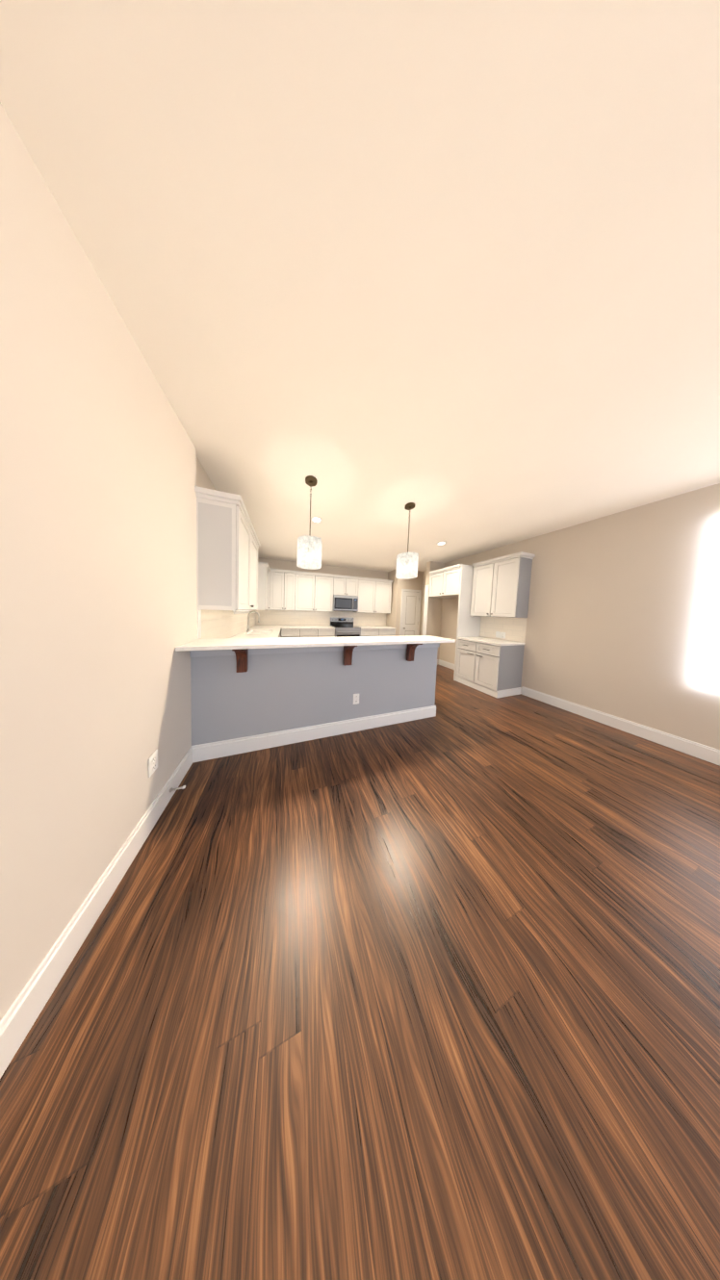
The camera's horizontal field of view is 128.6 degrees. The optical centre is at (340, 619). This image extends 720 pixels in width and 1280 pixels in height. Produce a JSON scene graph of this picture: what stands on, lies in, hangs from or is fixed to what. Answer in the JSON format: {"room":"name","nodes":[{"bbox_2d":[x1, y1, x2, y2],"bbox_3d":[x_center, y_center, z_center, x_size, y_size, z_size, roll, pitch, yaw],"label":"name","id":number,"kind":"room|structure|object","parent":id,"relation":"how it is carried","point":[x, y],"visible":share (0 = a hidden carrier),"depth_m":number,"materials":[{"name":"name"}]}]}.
{"room":"open-plan living room","nodes":[
{"label":"open-plan living room","id":0,"kind":"room"},
{"bbox_2d":[0,102,215,1021],"bbox_3d":[-1.045,-0.058,0.515,0.150,2.720,8.890,1,3,-17],"label":"wall","id":1,"kind":"structure","parent":0,"point":[98,601],"depth_m":0.65,"materials":[{"name":"paint"}]},
{"bbox_2d":[0,746,192,1078],"bbox_3d":[-0.503,1.319,-1.012,0.016,0.146,5.269,1,3,-17],"label":"baseboard","id":2,"kind":"structure","parent":1,"relation":"attached to","point":[17,1021],"depth_m":0.66,"materials":[{"name":"white wood"}]},
{"bbox_2d":[148,749,157,777],"bbox_3d":[-1.147,0.885,1.063,0.010,0.118,0.075,1,3,-17],"label":"electrical outlet","id":3,"kind":"object","parent":1,"relation":"attached to","point":[152,762],"visible":1,"depth_m":1.05,"materials":[{"name":"white plastic"}]},
{"bbox_2d":[169,785,185,792],"bbox_3d":[-1.145,1.193,1.218,0.086,0.023,0.024,1,3,-17],"label":"door stop","id":4,"kind":"object","parent":1,"relation":"attached to","point":[176,788],"visible":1,"depth_m":1.22,"materials":[{"name":"silver metal"}]},
{"bbox_2d":[197,609,201,639],"bbox_3d":[-1.319,0.016,1.596,0.035,0.326,0.064,1,3,-17],"label":"trim","id":5,"kind":"structure","parent":1,"relation":"attached to","point":[198,624],"depth_m":1.59,"materials":[{"name":"white"}]},
{"bbox_2d":[194,486,259,610],"bbox_3d":[-1.295,-0.648,2.156,0.388,1.060,1.250,1,3,-17],"label":"upper cabinet","id":6,"kind":"object","parent":1,"relation":"attached to","point":[227,544],"visible":1,"depth_m":1.60,"materials":[{"name":"white wood"}]},
{"bbox_2d":[199,609,255,639],"bbox_3d":[-1.819,0.022,3.141,0.006,0.443,3.178,1,3,-17],"label":"backsplash","id":7,"kind":"structure","parent":1,"relation":"attached to","point":[221,624],"depth_m":2.28,"materials":[{"name":"tile"}]},
{"bbox_2d":[232,610,251,614],"bbox_3d":[-1.818,-0.676,3.255,0.050,1.130,1.180,1,3,-17],"label":"window","id":8,"kind":"structure","parent":1,"relation":"in","point":[240,611],"depth_m":3.06,"materials":[{"name":"white"}]},
{"bbox_2d":[256,562,269,610],"bbox_3d":[-1.908,-0.759,4.118,0.388,1.060,0.568,1,3,-17],"label":"upper cabinet","id":9,"kind":"object","parent":1,"relation":"attached to","point":[263,584],"visible":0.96,"depth_m":3.91,"materials":[{"name":"white wood"}]},
{"bbox_2d":[190,646,437,745],"bbox_3d":[-0.025,0.755,1.950,2.680,1.028,0.120,1,3,-17],"label":"wall","id":10,"kind":"structure","parent":0,"point":[270,693],"depth_m":1.76,"materials":[{"name":"paint"}]},
{"bbox_2d":[191,705,435,762],"bbox_3d":[-0.011,1.199,1.908,2.696,0.146,0.016,1,3,-17],"label":"baseboard","id":11,"kind":"structure","parent":10,"relation":"attached to","point":[219,749],"depth_m":1.78,"materials":[{"name":"white wood"}]},
{"bbox_2d":[175,635,455,672],"bbox_3d":[0.032,0.350,1.845,2.707,0.274,0.380,1,3,-17],"label":"bar","id":12,"kind":"object","parent":10,"relation":"on","point":[241,649],"visible":1,"depth_m":1.67,"materials":[{"name":"stone"}]},
{"bbox_2d":[353,693,358,704],"bbox_3d":[0.181,0.901,1.953,0.075,0.118,0.010,1,3,-17],"label":"outlet","id":13,"kind":"object","parent":10,"relation":"attached to","point":[355,699],"visible":1,"depth_m":1.95,"materials":[{"name":"white plastic"}]},
{"bbox_2d":[257,557,387,626],"bbox_3d":[-0.378,-0.260,5.312,4.044,2.720,0.120,1,3,-17],"label":"wall","id":14,"kind":"structure","parent":0,"point":[293,566],"depth_m":5.21,"materials":[{"name":"paint"}]},
{"bbox_2d":[267,571,275,610],"bbox_3d":[-2.004,-0.744,4.540,0.458,0.985,0.326,1,3,-17],"label":"upper cabinet","id":15,"kind":"object","parent":14,"relation":"attached to","point":[271,575],"depth_m":4.45,"materials":[{"name":"white wood"}]},
{"bbox_2d":[271,568,298,610],"bbox_3d":[-1.517,-0.751,4.692,0.689,1.015,0.326,1,3,-17],"label":"upper cabinet","id":16,"kind":"object","parent":14,"relation":"attached to","point":[297,590],"depth_m":4.55,"materials":[{"name":"white wood"}]},
{"bbox_2d":[298,571,332,612],"bbox_3d":[-0.778,-0.738,4.923,1.114,1.015,0.326,1,3,-17],"label":"upper cabinet","id":17,"kind":"object","parent":14,"relation":"attached to","point":[315,592],"depth_m":4.78,"materials":[{"name":"white wood"}]},
{"bbox_2d":[255,609,386,625],"bbox_3d":[-0.364,-0.030,5.264,4.035,0.443,0.006,1,3,-17],"label":"backsplash","id":18,"kind":"structure","parent":14,"relation":"attached to","point":[290,618],"depth_m":5.11,"materials":[{"name":"tile"}]},
{"bbox_2d":[332,575,359,598],"bbox_3d":[0.123,-0.962,5.192,0.754,0.535,0.326,1,3,-17],"label":"upper cabinet","id":19,"kind":"object","parent":14,"relation":"attached to","point":[343,585],"depth_m":5.03,"materials":[{"name":"white wood"}]},
{"bbox_2d":[332,594,358,611],"bbox_3d":[0.121,-0.468,5.168,0.748,0.441,0.414,1,3,-17],"label":"microwave","id":20,"kind":"object","parent":19,"relation":"attached to","point":[345,602],"visible":0.98,"depth_m":5.00,"materials":[{"name":"silver metal"}]},
{"bbox_2d":[353,579,393,614],"bbox_3d":[1.031,-0.707,5.490,1.162,1.015,0.326,1,3,-17],"label":"upper cabinet","id":21,"kind":"object","parent":14,"relation":"attached to","point":[374,594],"depth_m":5.33,"materials":[{"name":"white wood"}]},
{"bbox_2d":[0,665,719,1279],"bbox_3d":[1.869,1.381,1.506,6.350,0.060,8.890,1,3,-17],"label":"floor","id":22,"kind":"structure","parent":0,"point":[433,998],"depth_m":0.56,"materials":[{"name":"brown wood"}]},
{"bbox_2d":[253,629,272,633],"bbox_3d":[-1.670,0.696,3.734,0.661,0.875,0.558,1,3,-17],"label":"base cabinet","id":23,"kind":"object","parent":22,"relation":"on","point":[265,631],"depth_m":3.68,"materials":[{"name":"white"}]},
{"bbox_2d":[230,625,280,638],"bbox_3d":[-1.497,0.269,3.228,0.675,0.035,3.240,1,3,-17],"label":"countertop","id":24,"kind":"structure","parent":23,"relation":"on","point":[275,633],"depth_m":3.20,"materials":[{"name":"white stone"}]},
{"bbox_2d":[246,611,259,631],"bbox_3d":[-1.679,0.040,3.335,0.236,0.400,0.103,1,3,-17],"label":"faucet","id":25,"kind":"object","parent":24,"relation":"on","point":[249,613],"visible":1,"depth_m":3.33,"materials":[{"name":"silver metal"}]},
{"bbox_2d":[281,629,304,637],"bbox_3d":[-1.321,0.663,4.674,0.526,0.875,0.631,1,3,-17],"label":"base cabinet","id":26,"kind":"object","parent":22,"relation":"on","point":[284,632],"depth_m":4.37,"materials":[{"name":"white wood"}]},
{"bbox_2d":[281,625,334,629],"bbox_3d":[-0.893,0.217,4.775,1.388,0.035,0.645,1,3,-17],"label":"countertop","id":27,"kind":"structure","parent":26,"relation":"on","point":[282,627],"depth_m":4.58,"materials":[{"name":"white stone"}]},
{"bbox_2d":[304,629,319,637],"bbox_3d":[-0.910,0.671,4.802,0.590,0.875,0.631,1,3,-17],"label":"base cabinet","id":28,"kind":"object","parent":22,"relation":"on","point":[307,630],"depth_m":4.51,"materials":[{"name":"white wood"}]},
{"bbox_2d":[319,629,334,637],"bbox_3d":[-0.499,0.678,4.931,0.526,0.875,0.631,1,3,-17],"label":"base cabinet","id":29,"kind":"object","parent":22,"relation":"on","point":[322,632],"depth_m":4.64,"materials":[{"name":"white wood"}]},
{"bbox_2d":[330,616,360,637],"bbox_3d":[0.134,0.536,5.073,0.750,1.145,0.722,1,3,-17],"label":"range","id":30,"kind":"object","parent":22,"relation":"on","point":[344,627],"visible":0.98,"depth_m":4.87,"materials":[{"name":"silver metal"}]},
{"bbox_2d":[356,625,396,636],"bbox_3d":[1.034,0.687,5.403,1.161,0.910,0.645,1,3,-17],"label":"base cabinet","id":31,"kind":"object","parent":22,"relation":"on","point":[374,630],"visible":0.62,"depth_m":5.13,"materials":[{"name":"white wood"}]},
{"bbox_2d":[428,563,480,680],"bbox_3d":[2.575,0.058,4.008,0.664,2.395,0.820,1,3,-17],"label":"surround","id":32,"kind":"object","parent":22,"relation":"on","point":[453,581],"visible":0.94,"depth_m":3.61,"materials":[{"name":"white"}]},
{"bbox_2d":[455,636,525,698],"bbox_3d":[2.787,0.842,3.290,0.662,0.910,0.749,1,3,-17],"label":"base cabinet","id":33,"kind":"object","parent":22,"relation":"on","point":[493,667],"visible":1,"depth_m":3.02,"materials":[{"name":"white wood"}]},
{"bbox_2d":[0,0,719,571],"bbox_3d":[1.957,-1.395,1.377,6.350,0.060,8.890,1,3,-17],"label":"ceiling","id":34,"kind":"structure","parent":0,"point":[448,268],"depth_m":0.63,"materials":[{"name":"paint"}]},
{"bbox_2d":[296,475,322,569],"bbox_3d":[-0.317,-1.010,1.827,0.258,0.893,0.258,1,3,-17],"label":"pendant light","id":35,"kind":"object","parent":34,"relation":"hanging from","point":[309,551],"visible":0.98,"depth_m":1.75,"materials":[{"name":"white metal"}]},
{"bbox_2d":[310,516,322,522],"bbox_3d":[-0.353,-1.489,2.586,0.170,0.008,0.170,1,3,-17],"label":"recessed light","id":36,"kind":"object","parent":34,"relation":"in","point":[316,519],"visible":1,"depth_m":2.57,"materials":[{"name":"white"}]},
{"bbox_2d":[395,502,418,578],"bbox_3d":[0.864,-0.989,2.197,0.258,0.893,0.258,1,3,-17],"label":"pendant light","id":37,"kind":"object","parent":34,"relation":"hanging from","point":[407,565],"visible":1,"depth_m":2.12,"materials":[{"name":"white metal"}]},
{"bbox_2d":[435,541,446,545],"bbox_3d":[1.937,-1.450,3.303,0.170,0.008,0.170,1,3,-17],"label":"recessed light","id":38,"kind":"object","parent":34,"relation":"in","point":[441,543],"visible":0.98,"depth_m":3.29,"materials":[{"name":"white plastic"}]},
{"bbox_2d":[385,569,396,627],"bbox_3d":[1.673,-0.214,5.727,0.120,2.720,0.556,1,3,-17],"label":"wall","id":39,"kind":"structure","parent":0,"point":[390,617],"depth_m":5.56,"materials":[{"name":"paint"}]},
{"bbox_2d":[393,570,423,636],"bbox_3d":[2.216,-0.188,5.543,1.046,2.720,0.120,1,3,-17],"label":"wall","id":40,"kind":"structure","parent":0,"point":[415,583],"depth_m":5.38,"materials":[{"name":"paint"}]},
{"bbox_2d":[399,588,421,636],"bbox_3d":[2.228,0.120,5.459,0.746,2.113,0.076,1,3,-17],"label":"pantry door","id":41,"kind":"structure","parent":40,"relation":"in","point":[410,612],"depth_m":5.46,"materials":[{"name":"white wood"}]},
{"bbox_2d":[419,570,426,635],"bbox_3d":[2.798,-0.155,5.231,0.120,2.720,0.827,1,3,-17],"label":"wall","id":42,"kind":"structure","parent":0,"point":[422,600],"depth_m":5.54,"materials":[{"name":"paint"}]},
{"bbox_2d":[425,561,444,659],"bbox_3d":[2.626,-0.135,4.681,0.776,2.720,0.120,1,3,-17],"label":"wall","id":43,"kind":"structure","parent":0,"point":[434,617],"depth_m":4.57,"materials":[{"name":"paint"}]},
{"bbox_2d":[422,584,429,635],"bbox_3d":[2.243,0.158,4.578,0.008,2.120,0.128,1,3,-17],"label":"trim","id":44,"kind":"structure","parent":43,"relation":"attached to","point":[425,605],"depth_m":4.55,"materials":[{"name":"white wood"}]},
{"bbox_2d":[438,483,719,749],"bbox_3d":[3.867,0.067,1.205,0.120,2.720,7.267,1,3,-17],"label":"wall","id":45,"kind":"structure","parent":0,"point":[623,620],"depth_m":2.08,"materials":[{"name":"paint"}]},
{"bbox_2d":[438,659,454,669],"bbox_3d":[2.818,1.180,4.263,0.016,0.146,0.901,1,3,-17],"label":"baseboard","id":46,"kind":"structure","parent":45,"relation":"attached to","point":[447,664],"depth_m":4.45,"materials":[{"name":"white wood"}]},
{"bbox_2d":[470,551,535,617],"bbox_3d":[2.982,-0.583,3.257,0.358,1.080,0.775,1,3,-17],"label":"upper cabinet","id":47,"kind":"object","parent":45,"relation":"attached to","point":[500,586],"visible":1,"depth_m":3.07,"materials":[{"name":"white wood"}]},
{"bbox_2d":[479,616,527,642],"bbox_3d":[3.124,0.164,3.362,0.006,0.453,0.740,1,3,-17],"label":"backsplash","id":48,"kind":"structure","parent":45,"relation":"attached to","point":[514,628],"depth_m":3.28,"materials":[{"name":"tile"}]},
{"bbox_2d":[495,631,500,638],"bbox_3d":[3.101,0.301,3.393,0.010,0.118,0.075,1,3,-17],"label":"light switch","id":49,"kind":"object","parent":48,"relation":"attached to","point":[498,634],"visible":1,"depth_m":3.39,"materials":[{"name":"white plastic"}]},
{"bbox_2d":[500,632,505,638],"bbox_3d":[3.125,0.305,3.317,0.010,0.118,0.075,1,3,-17],"label":"outlet","id":50,"kind":"object","parent":48,"relation":"attached to","point":[502,634],"visible":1,"depth_m":3.32,"materials":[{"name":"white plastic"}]},
{"bbox_2d":[521,686,719,766],"bbox_3d":[4.004,1.394,0.469,0.016,0.146,5.400,1,3,-17],"label":"baseboard","id":51,"kind":"structure","parent":45,"relation":"attached to","point":[694,749],"depth_m":2.05,"materials":[{"name":"white wood"}]}
]}

